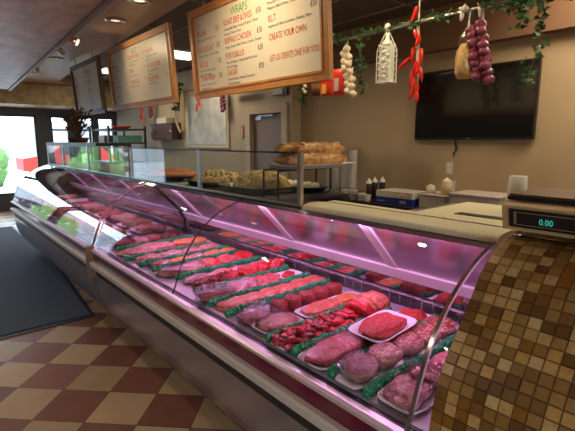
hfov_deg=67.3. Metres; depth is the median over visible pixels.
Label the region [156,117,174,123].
paper stack
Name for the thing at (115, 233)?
deli portion
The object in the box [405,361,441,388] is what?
slab
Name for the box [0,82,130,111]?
trim
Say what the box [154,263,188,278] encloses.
cutlet
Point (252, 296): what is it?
sheet
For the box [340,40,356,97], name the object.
garlic braid
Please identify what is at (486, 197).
box
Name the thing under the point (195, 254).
cutlet
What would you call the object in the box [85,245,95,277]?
joint cover
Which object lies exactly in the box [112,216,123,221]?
deli portion
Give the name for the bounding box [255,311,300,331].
cutlet
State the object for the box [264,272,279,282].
slice
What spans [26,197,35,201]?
deli portion
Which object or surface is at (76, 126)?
arrangement
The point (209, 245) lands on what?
chicken breast
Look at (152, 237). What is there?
rib piece
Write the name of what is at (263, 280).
slice
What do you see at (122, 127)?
platter
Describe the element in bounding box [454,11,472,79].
bag
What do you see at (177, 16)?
ceiling
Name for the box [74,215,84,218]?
deli portion
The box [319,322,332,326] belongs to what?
strip
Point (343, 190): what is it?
cup stack
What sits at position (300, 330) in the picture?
strip
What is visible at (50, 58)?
recessed light
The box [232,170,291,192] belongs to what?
heap
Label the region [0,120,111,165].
building
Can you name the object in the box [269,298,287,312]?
roll
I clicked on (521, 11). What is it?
ivy
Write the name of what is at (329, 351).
flank slab
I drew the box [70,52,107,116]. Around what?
menu board
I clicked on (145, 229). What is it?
deli portion
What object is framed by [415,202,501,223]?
cutting board
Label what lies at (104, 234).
deli portion
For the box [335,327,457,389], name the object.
tray
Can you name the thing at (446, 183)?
squeeze bottle
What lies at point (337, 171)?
cup stack
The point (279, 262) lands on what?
beef chunk
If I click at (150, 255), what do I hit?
chicken breast
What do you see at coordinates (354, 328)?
tray
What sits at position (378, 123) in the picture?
wall
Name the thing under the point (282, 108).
trim
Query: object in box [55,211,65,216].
deli portion
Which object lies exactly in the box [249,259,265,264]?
cutlet
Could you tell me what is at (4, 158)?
bush
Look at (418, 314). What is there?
beef
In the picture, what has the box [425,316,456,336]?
steak
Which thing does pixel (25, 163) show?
car
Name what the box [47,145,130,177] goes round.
sneeze guard
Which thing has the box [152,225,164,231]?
deli portion
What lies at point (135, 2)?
recessed light
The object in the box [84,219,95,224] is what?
deli portion
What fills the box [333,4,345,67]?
rail
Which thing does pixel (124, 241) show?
rib piece
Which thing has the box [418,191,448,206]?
bin
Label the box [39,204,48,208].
deli portion
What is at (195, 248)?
chicken breast
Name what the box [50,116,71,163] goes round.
window
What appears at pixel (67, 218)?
deli portion
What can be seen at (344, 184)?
cup stack
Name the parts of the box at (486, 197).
lid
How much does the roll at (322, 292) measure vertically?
0.067 m
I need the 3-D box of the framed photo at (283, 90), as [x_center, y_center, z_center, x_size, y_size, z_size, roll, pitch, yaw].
[-0.103,-1.783,6.103,0.034,0.160,0.330,-8,13,-40]
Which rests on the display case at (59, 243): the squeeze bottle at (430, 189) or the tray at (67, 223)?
the tray at (67, 223)
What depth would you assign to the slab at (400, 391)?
1.33 m
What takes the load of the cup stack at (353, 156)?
on the countertop at (372, 202)
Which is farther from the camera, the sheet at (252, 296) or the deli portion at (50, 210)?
the deli portion at (50, 210)
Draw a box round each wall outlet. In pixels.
[445,162,452,173]
[451,181,454,191]
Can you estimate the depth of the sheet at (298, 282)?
2.37 m
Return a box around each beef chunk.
[191,277,211,289]
[204,275,218,286]
[216,272,229,281]
[224,269,238,278]
[235,266,252,276]
[245,265,258,273]
[254,262,269,271]
[265,259,277,268]
[272,257,285,266]
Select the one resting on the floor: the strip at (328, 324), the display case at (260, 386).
the display case at (260, 386)
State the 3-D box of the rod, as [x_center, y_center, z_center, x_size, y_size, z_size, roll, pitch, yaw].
[0.885,-1.638,3.192,0.022,0.455,3.450,-8,13,-40]
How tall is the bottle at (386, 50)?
0.450 m
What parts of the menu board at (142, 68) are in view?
panel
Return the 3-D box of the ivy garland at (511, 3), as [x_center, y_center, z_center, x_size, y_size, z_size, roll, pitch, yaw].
[1.551,-1.275,2.481,0.187,0.212,0.996,-8,13,-40]
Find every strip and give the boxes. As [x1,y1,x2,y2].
[281,335,297,342]
[285,336,294,344]
[287,328,293,335]
[295,326,305,333]
[309,324,324,329]
[311,317,318,323]
[311,328,322,332]
[317,314,331,321]
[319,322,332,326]
[332,319,345,325]
[335,312,349,318]
[344,310,353,314]
[349,314,358,318]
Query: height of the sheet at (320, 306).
0.029 m
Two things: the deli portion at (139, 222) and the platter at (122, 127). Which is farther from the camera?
the platter at (122, 127)
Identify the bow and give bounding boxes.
[459,3,468,20]
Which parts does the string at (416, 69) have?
cord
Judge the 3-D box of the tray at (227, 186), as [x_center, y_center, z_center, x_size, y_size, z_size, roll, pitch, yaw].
[-0.175,-0.189,2.889,0.440,0.036,0.520,-8,13,-40]
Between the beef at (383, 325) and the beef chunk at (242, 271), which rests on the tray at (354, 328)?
the beef at (383, 325)
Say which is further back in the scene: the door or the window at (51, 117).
the window at (51, 117)
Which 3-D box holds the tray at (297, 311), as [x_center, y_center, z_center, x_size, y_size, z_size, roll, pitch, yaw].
[0.214,0.435,2.099,0.420,0.018,0.125,-8,13,-40]
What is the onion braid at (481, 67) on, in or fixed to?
hanging from the rod
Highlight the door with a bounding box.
[253,113,280,173]
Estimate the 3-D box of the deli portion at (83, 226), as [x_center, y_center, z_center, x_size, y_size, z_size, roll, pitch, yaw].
[-1.785,0.104,3.867,0.121,0.053,0.116,-8,13,-40]
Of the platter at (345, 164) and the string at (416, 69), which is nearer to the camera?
the platter at (345, 164)
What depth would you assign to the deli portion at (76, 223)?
4.02 m
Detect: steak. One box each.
[343,353,377,382]
[368,342,402,368]
[389,331,423,354]
[407,324,440,345]
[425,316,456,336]
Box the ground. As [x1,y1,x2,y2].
[0,166,28,192]
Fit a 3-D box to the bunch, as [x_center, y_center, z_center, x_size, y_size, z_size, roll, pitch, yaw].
[0.183,-1.427,4.655,0.045,0.230,0.074,-8,13,-40]
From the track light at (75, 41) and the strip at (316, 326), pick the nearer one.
the strip at (316, 326)
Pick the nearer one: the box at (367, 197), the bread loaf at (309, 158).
the bread loaf at (309, 158)
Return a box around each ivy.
[171,82,183,111]
[295,85,307,107]
[354,36,367,94]
[506,0,534,31]
[517,0,553,86]
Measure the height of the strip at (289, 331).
0.022 m
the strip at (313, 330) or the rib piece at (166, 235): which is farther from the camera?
the rib piece at (166, 235)
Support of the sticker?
attached to the wall at (157, 158)
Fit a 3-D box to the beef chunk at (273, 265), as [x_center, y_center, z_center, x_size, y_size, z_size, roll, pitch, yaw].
[-0.119,0.310,2.683,0.126,0.075,0.106,-2,10,-13]
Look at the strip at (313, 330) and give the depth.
1.75 m
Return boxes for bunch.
[302,84,306,93]
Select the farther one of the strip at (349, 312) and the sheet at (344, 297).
the sheet at (344, 297)
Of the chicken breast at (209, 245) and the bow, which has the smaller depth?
the bow
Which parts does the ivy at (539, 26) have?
stem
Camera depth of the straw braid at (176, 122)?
8.32 m
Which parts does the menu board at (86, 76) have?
panel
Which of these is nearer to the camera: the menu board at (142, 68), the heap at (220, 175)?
the heap at (220, 175)
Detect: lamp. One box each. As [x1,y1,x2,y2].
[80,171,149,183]
[151,184,499,249]
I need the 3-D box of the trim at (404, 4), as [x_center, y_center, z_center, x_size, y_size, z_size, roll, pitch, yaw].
[-0.726,-2.224,5.265,2.240,0.006,13.400,-8,13,-40]
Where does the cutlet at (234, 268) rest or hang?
on the display case at (260, 386)
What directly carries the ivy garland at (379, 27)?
attached to the rod
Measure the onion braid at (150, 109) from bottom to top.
0.440 m
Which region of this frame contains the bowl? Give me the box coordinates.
[68,137,88,141]
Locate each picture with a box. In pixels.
[272,87,282,94]
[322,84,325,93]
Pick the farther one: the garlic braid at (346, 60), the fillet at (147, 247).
the garlic braid at (346, 60)
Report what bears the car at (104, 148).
on the ground
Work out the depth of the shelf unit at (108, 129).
9.13 m
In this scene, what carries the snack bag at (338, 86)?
hanging from the rail
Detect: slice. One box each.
[226,279,248,292]
[238,276,260,287]
[251,275,270,284]
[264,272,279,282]
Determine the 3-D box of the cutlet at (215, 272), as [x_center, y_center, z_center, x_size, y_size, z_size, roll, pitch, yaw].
[-0.407,0.345,2.584,0.176,0.037,0.102,-8,13,-40]
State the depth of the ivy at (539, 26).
2.58 m
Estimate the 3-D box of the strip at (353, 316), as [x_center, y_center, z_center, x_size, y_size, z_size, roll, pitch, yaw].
[0.285,0.440,1.896,0.064,0.030,0.030,2,10,9]
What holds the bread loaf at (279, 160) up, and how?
on the platter at (345, 164)
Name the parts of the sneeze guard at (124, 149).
post, post, rail, post, rail, post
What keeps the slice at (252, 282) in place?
on the display case at (260, 386)
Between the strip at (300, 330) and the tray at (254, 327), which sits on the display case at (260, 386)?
the tray at (254, 327)
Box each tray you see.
[47,212,84,218]
[55,215,94,222]
[64,220,105,228]
[74,225,118,234]
[84,209,117,214]
[85,231,132,241]
[105,216,141,223]
[116,221,157,228]
[130,226,173,234]
[137,172,194,180]
[184,178,228,186]
[218,182,295,194]
[252,314,303,334]
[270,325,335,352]
[278,269,303,279]
[291,185,327,192]
[294,292,359,317]
[298,344,372,369]
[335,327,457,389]
[348,310,416,342]
[377,359,435,414]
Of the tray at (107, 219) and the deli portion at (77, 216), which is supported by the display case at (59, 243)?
the tray at (107, 219)
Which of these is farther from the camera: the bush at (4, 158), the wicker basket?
the bush at (4, 158)
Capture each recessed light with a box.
[49,57,63,60]
[102,67,107,73]
[105,17,125,23]
[127,0,151,5]
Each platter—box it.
[111,126,131,128]
[264,162,355,168]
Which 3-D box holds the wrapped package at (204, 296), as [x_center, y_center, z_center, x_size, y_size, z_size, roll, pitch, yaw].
[-0.367,0.387,2.207,0.239,0.074,0.182,-8,13,-40]
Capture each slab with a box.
[281,270,294,277]
[299,329,368,366]
[379,371,436,410]
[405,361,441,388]
[430,352,447,367]
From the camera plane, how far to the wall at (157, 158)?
8.23 m
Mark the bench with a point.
(451, 203)
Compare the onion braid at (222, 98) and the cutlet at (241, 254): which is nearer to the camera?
the cutlet at (241, 254)
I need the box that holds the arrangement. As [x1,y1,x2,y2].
[59,107,93,141]
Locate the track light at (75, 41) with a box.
[57,36,78,55]
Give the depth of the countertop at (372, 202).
4.28 m
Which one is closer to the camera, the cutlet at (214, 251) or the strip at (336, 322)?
the strip at (336, 322)
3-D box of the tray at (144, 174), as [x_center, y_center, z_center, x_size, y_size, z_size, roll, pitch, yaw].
[-1.020,-0.357,3.862,0.440,0.036,0.750,-8,13,-40]
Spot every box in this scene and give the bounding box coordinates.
[99,135,122,141]
[113,136,141,141]
[364,194,370,200]
[376,188,425,206]
[448,190,506,204]
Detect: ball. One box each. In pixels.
[304,183,312,187]
[312,182,319,187]
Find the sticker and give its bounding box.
[240,126,243,136]
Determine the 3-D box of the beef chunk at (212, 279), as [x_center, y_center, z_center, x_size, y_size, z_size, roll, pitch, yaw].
[-0.434,0.363,2.418,0.110,0.059,0.092,-5,11,-26]
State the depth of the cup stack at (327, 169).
5.07 m
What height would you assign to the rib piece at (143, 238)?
0.064 m
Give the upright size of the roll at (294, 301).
0.066 m
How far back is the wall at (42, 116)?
10.12 m
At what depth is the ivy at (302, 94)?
4.73 m
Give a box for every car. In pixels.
[16,146,112,172]
[103,146,112,153]
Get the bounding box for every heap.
[148,167,196,176]
[191,169,239,182]
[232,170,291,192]
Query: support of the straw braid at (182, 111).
hanging from the wall rail
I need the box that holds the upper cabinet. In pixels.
[152,123,180,139]
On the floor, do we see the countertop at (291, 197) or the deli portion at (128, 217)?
the countertop at (291, 197)
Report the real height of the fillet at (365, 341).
0.049 m
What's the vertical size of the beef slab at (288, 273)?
0.026 m
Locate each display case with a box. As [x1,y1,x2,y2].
[10,165,187,312]
[89,182,499,430]
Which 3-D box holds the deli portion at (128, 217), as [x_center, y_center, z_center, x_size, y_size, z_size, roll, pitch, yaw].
[-1.597,0.025,4.329,0.111,0.052,0.121,-8,13,-40]
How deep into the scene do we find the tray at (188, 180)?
3.06 m
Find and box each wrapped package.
[193,282,236,304]
[235,300,278,327]
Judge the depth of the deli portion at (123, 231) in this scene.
3.65 m
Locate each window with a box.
[0,114,39,195]
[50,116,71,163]
[79,117,95,162]
[97,118,115,159]
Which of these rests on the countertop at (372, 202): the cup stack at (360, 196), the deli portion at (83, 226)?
the cup stack at (360, 196)
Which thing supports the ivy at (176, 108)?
hanging from the wall rail
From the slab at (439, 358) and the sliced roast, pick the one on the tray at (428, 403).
the slab at (439, 358)
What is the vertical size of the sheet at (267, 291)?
0.044 m
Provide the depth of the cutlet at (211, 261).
2.75 m
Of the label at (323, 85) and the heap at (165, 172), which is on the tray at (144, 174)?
the heap at (165, 172)
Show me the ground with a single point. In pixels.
(14, 176)
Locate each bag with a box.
[320,80,331,95]
[332,67,344,95]
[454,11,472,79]
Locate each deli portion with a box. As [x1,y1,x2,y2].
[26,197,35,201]
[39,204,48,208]
[47,208,56,212]
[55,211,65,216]
[62,215,74,221]
[72,220,84,226]
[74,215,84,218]
[80,224,93,230]
[82,204,91,208]
[83,225,95,232]
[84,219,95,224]
[91,208,101,212]
[95,231,109,238]
[97,225,108,229]
[101,212,111,216]
[103,223,112,227]
[109,230,121,237]
[112,211,122,214]
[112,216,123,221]
[112,229,125,234]
[124,215,133,219]
[125,220,137,226]
[135,224,147,230]
[137,220,148,225]
[140,226,152,232]
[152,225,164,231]
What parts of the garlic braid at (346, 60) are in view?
garlic bulb, garlic bulb, garlic bulb, garlic bulb, garlic bulb, garlic bulb, garlic bulb, garlic bulb, garlic bulb, garlic bulb, garlic bulb, garlic bulb, garlic bulb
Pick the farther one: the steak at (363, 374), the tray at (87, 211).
the tray at (87, 211)
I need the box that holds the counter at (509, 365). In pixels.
[429,231,574,430]
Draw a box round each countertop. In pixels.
[48,163,176,205]
[149,180,347,209]
[302,200,515,243]
[325,187,421,209]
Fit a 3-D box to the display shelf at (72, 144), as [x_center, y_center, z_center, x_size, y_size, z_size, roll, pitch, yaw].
[-2.546,-0.758,5.405,0.370,0.304,2.200,-8,13,-40]
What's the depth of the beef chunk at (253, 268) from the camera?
2.57 m
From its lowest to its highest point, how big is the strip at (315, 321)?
0.044 m
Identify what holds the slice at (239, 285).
on the display case at (260, 386)
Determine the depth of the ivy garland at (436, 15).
3.05 m
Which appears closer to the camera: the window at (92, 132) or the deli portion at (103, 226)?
the deli portion at (103, 226)
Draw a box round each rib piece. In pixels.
[111,236,132,246]
[130,235,149,243]
[147,234,164,240]
[163,232,178,238]
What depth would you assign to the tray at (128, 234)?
3.56 m
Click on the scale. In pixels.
(546, 211)
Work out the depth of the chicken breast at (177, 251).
2.97 m
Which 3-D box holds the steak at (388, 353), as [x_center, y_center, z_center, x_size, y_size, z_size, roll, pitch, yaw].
[0.345,0.498,1.548,0.130,0.057,0.114,-8,13,-40]
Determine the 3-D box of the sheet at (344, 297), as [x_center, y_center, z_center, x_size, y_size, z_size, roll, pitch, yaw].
[0.298,0.410,2.171,0.164,0.028,0.103,-8,13,-40]
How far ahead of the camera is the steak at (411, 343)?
1.61 m
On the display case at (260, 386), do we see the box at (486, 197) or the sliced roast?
the sliced roast
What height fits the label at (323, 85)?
0.094 m
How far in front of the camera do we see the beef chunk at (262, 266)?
2.61 m
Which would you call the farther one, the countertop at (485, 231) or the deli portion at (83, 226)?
the deli portion at (83, 226)
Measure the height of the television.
0.864 m
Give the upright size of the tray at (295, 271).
0.018 m
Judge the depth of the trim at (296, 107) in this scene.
6.04 m
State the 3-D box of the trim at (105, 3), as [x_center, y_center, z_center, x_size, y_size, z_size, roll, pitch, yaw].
[-1.260,-1.268,2.761,0.035,0.018,10.118,-7,12,-37]
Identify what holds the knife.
on the cutting board at (467, 207)
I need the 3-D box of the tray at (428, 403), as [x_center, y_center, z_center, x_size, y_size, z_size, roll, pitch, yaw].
[0.463,0.553,1.419,0.400,0.016,0.155,-8,13,-40]
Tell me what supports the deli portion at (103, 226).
on the tray at (114, 227)
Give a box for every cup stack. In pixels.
[326,168,333,190]
[333,167,340,191]
[341,154,348,188]
[341,189,349,197]
[348,150,357,196]
[350,189,358,199]
[357,193,365,200]
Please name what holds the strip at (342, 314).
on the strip
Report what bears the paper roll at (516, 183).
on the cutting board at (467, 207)
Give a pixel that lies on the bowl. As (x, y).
(71, 139)
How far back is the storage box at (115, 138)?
8.96 m
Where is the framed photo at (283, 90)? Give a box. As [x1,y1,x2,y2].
[272,86,288,95]
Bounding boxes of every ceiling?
[0,0,102,88]
[21,0,187,88]
[65,0,463,82]
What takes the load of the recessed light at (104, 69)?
in the ceiling at (177, 16)
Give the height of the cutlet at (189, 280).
0.045 m
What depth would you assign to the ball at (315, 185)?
2.79 m
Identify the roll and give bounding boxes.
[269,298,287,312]
[284,293,301,311]
[298,289,315,305]
[312,285,328,300]
[325,282,341,296]
[506,175,527,201]
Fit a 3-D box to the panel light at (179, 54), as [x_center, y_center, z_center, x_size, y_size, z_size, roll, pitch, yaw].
[-1.611,-2.444,6.596,0.590,0.012,0.640,-8,13,-40]
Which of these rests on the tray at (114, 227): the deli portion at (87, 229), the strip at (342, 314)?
the deli portion at (87, 229)
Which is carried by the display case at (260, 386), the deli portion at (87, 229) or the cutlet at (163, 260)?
the cutlet at (163, 260)
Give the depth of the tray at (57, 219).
4.36 m
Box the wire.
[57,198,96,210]
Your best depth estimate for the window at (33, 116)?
9.97 m
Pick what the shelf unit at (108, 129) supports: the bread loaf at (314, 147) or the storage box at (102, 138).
the storage box at (102, 138)
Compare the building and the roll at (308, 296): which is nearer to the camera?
the roll at (308, 296)
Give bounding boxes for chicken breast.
[136,253,161,263]
[158,248,181,256]
[181,246,200,253]
[199,243,218,249]
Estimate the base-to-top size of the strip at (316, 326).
0.025 m
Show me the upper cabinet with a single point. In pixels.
(161, 131)
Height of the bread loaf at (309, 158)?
0.074 m
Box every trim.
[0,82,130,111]
[8,0,114,90]
[66,0,425,80]
[245,102,287,178]
[291,85,300,180]
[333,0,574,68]
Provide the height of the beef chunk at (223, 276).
0.063 m
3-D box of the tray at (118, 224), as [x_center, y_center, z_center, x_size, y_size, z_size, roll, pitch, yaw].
[-1.432,0.086,4.114,0.330,0.022,0.290,-8,13,-40]
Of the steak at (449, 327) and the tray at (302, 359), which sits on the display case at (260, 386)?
the tray at (302, 359)
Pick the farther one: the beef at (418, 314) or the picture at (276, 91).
the picture at (276, 91)
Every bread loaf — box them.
[273,154,291,164]
[275,142,310,154]
[283,153,347,164]
[293,142,344,152]
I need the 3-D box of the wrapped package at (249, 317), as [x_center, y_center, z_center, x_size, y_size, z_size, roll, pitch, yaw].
[-0.136,0.436,1.945,0.213,0.066,0.184,-8,13,-40]
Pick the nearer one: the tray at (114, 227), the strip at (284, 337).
the strip at (284, 337)
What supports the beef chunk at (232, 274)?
on the display case at (260, 386)
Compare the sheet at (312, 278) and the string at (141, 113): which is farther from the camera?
the string at (141, 113)
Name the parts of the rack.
leg, leg, leg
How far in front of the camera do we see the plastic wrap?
1.44 m
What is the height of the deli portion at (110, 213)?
0.053 m
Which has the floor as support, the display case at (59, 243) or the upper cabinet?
the display case at (59, 243)
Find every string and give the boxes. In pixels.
[140,108,143,121]
[196,99,200,111]
[397,0,423,103]
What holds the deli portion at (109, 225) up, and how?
on the tray at (114, 227)
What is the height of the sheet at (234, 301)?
0.043 m
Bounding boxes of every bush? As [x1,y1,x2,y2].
[0,148,9,185]
[68,153,101,163]
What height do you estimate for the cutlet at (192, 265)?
0.074 m
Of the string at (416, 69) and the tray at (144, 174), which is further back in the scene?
the tray at (144, 174)
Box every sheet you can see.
[216,296,247,312]
[239,292,264,301]
[258,287,279,296]
[273,283,296,292]
[290,278,310,287]
[301,298,343,316]
[304,275,324,281]
[334,293,358,304]
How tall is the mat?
0.010 m
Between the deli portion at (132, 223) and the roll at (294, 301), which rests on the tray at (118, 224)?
the deli portion at (132, 223)
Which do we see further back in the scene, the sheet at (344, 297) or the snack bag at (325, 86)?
the snack bag at (325, 86)
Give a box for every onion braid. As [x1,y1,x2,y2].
[148,106,152,118]
[219,96,225,111]
[466,7,494,84]
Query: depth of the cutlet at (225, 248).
3.08 m
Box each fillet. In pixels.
[116,241,176,255]
[173,236,206,246]
[350,333,374,347]
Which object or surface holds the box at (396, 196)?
on the countertop at (372, 202)
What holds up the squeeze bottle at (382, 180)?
on the countertop at (372, 202)
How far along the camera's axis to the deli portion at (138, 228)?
3.81 m
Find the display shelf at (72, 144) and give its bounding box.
[46,142,131,162]
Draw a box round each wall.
[0,107,118,210]
[116,69,291,179]
[301,29,574,192]
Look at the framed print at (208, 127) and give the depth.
7.67 m
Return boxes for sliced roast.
[344,290,389,319]
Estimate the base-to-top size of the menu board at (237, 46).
0.923 m
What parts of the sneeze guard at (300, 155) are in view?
post, post, rail, rail, post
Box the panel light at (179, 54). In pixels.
[174,49,190,60]
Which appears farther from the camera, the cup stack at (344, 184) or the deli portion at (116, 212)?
the cup stack at (344, 184)
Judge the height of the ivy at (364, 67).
0.489 m
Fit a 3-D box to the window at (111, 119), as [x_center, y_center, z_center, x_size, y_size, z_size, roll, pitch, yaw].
[-4.652,-1.600,11.133,0.400,1.790,0.070,-8,13,-40]
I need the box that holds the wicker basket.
[311,83,319,95]
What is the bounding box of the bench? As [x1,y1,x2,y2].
[408,202,457,210]
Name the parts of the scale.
platter, display panel, weighing platter, display frame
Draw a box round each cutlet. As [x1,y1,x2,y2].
[148,258,171,268]
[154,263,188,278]
[170,256,187,261]
[177,259,204,271]
[181,271,211,283]
[187,251,203,258]
[199,257,221,266]
[203,249,219,255]
[209,268,229,274]
[216,254,237,263]
[219,247,234,251]
[228,263,250,270]
[232,250,253,258]
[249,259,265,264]
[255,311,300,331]
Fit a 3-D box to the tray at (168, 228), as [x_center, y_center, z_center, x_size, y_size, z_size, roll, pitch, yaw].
[-1.211,0.129,3.860,0.330,0.022,0.290,-8,13,-40]
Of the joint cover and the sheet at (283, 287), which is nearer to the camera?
the sheet at (283, 287)
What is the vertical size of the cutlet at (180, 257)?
0.045 m
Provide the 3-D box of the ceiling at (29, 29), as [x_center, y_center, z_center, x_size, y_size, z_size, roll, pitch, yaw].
[-2.873,-1.234,1.365,4.840,0.389,10.100,-8,13,-40]
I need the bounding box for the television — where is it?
[414,57,542,156]
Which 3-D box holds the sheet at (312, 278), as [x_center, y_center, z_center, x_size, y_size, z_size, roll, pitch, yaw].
[0.141,0.371,2.434,0.158,0.042,0.134,-8,13,-40]
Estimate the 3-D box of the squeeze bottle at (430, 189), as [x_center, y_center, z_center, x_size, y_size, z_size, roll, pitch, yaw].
[1.349,-0.252,4.068,0.084,0.086,0.082,-8,13,-40]
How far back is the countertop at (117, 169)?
4.98 m
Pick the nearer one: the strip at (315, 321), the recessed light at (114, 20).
the strip at (315, 321)
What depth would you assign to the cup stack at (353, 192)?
4.55 m
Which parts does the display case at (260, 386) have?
parsley strip, parsley strip, parsley strip, door frame, parsley strip, panel, parsley strip, sill rail, parsley strip, parsley strip, door frame, parsley strip, parsley strip, panel, door sill, parsley strip, door frame, parsley strip, parsley strip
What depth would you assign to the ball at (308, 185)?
2.75 m
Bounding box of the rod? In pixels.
[333,0,508,42]
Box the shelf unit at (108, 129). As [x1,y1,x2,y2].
[88,126,147,167]
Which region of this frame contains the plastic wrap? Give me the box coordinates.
[337,350,382,380]
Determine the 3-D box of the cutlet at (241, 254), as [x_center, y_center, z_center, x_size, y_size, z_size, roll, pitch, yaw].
[-0.305,0.280,2.936,0.165,0.059,0.173,-8,13,-40]
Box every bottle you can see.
[366,178,371,199]
[372,177,377,197]
[375,23,396,84]
[379,177,384,188]
[426,184,434,193]
[441,178,451,195]
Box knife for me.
[454,212,501,219]
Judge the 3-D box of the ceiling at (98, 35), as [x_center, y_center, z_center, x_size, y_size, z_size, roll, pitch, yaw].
[-2.886,-1.853,3.451,7.650,0.120,13.600,-8,13,-40]
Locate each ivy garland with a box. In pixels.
[332,20,406,45]
[407,7,457,30]
[472,0,571,17]
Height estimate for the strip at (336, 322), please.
0.028 m
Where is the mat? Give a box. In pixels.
[0,226,94,339]
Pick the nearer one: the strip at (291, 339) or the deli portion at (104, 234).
the strip at (291, 339)
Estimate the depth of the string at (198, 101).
7.65 m
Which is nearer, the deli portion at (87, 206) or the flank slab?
the flank slab
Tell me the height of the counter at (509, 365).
1.278 m
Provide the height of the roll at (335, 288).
0.065 m
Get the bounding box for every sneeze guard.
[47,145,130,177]
[129,147,303,206]
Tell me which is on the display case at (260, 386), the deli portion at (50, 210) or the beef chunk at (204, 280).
the beef chunk at (204, 280)
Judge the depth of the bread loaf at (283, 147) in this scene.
2.47 m
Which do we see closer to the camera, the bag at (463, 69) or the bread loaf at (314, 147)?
the bread loaf at (314, 147)
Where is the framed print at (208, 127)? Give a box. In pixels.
[184,94,229,147]
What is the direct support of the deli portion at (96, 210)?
on the tray at (87, 211)
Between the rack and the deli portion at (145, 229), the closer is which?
the rack
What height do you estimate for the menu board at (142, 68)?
0.923 m
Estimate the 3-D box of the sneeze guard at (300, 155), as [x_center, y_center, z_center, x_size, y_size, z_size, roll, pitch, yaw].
[-0.651,-0.320,2.963,0.022,0.270,2.219,-8,13,-40]
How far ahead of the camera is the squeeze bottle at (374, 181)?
4.64 m
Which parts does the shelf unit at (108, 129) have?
post, post, shelf, shelf, shelf, post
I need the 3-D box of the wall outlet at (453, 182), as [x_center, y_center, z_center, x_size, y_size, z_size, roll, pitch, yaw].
[1.700,-0.296,4.479,0.010,0.122,0.076,-8,13,-40]
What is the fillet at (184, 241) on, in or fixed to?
on the tray
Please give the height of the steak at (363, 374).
0.058 m
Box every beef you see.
[358,312,406,338]
[398,308,426,322]
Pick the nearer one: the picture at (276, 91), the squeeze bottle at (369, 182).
the squeeze bottle at (369, 182)
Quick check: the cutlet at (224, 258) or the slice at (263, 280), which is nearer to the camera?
the slice at (263, 280)
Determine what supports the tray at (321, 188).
on the countertop at (291, 197)
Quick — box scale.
[502,188,574,238]
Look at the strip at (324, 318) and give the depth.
1.84 m
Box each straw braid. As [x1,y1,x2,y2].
[173,103,180,132]
[180,93,184,130]
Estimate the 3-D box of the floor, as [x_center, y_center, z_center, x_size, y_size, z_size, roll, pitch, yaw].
[-2.786,0.929,4.085,8.000,0.100,13.700,-8,13,-40]
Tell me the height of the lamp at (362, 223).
0.018 m
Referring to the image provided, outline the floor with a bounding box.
[0,210,244,430]
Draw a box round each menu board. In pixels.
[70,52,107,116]
[105,18,178,110]
[187,0,333,98]
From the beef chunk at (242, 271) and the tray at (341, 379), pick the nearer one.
the tray at (341, 379)
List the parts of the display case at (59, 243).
panel, curved glass, sill rail, panel, door frame, door sill, panel, door frame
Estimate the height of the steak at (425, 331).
0.055 m
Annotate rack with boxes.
[263,168,331,198]
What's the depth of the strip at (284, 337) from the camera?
1.68 m
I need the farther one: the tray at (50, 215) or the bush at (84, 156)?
the bush at (84, 156)

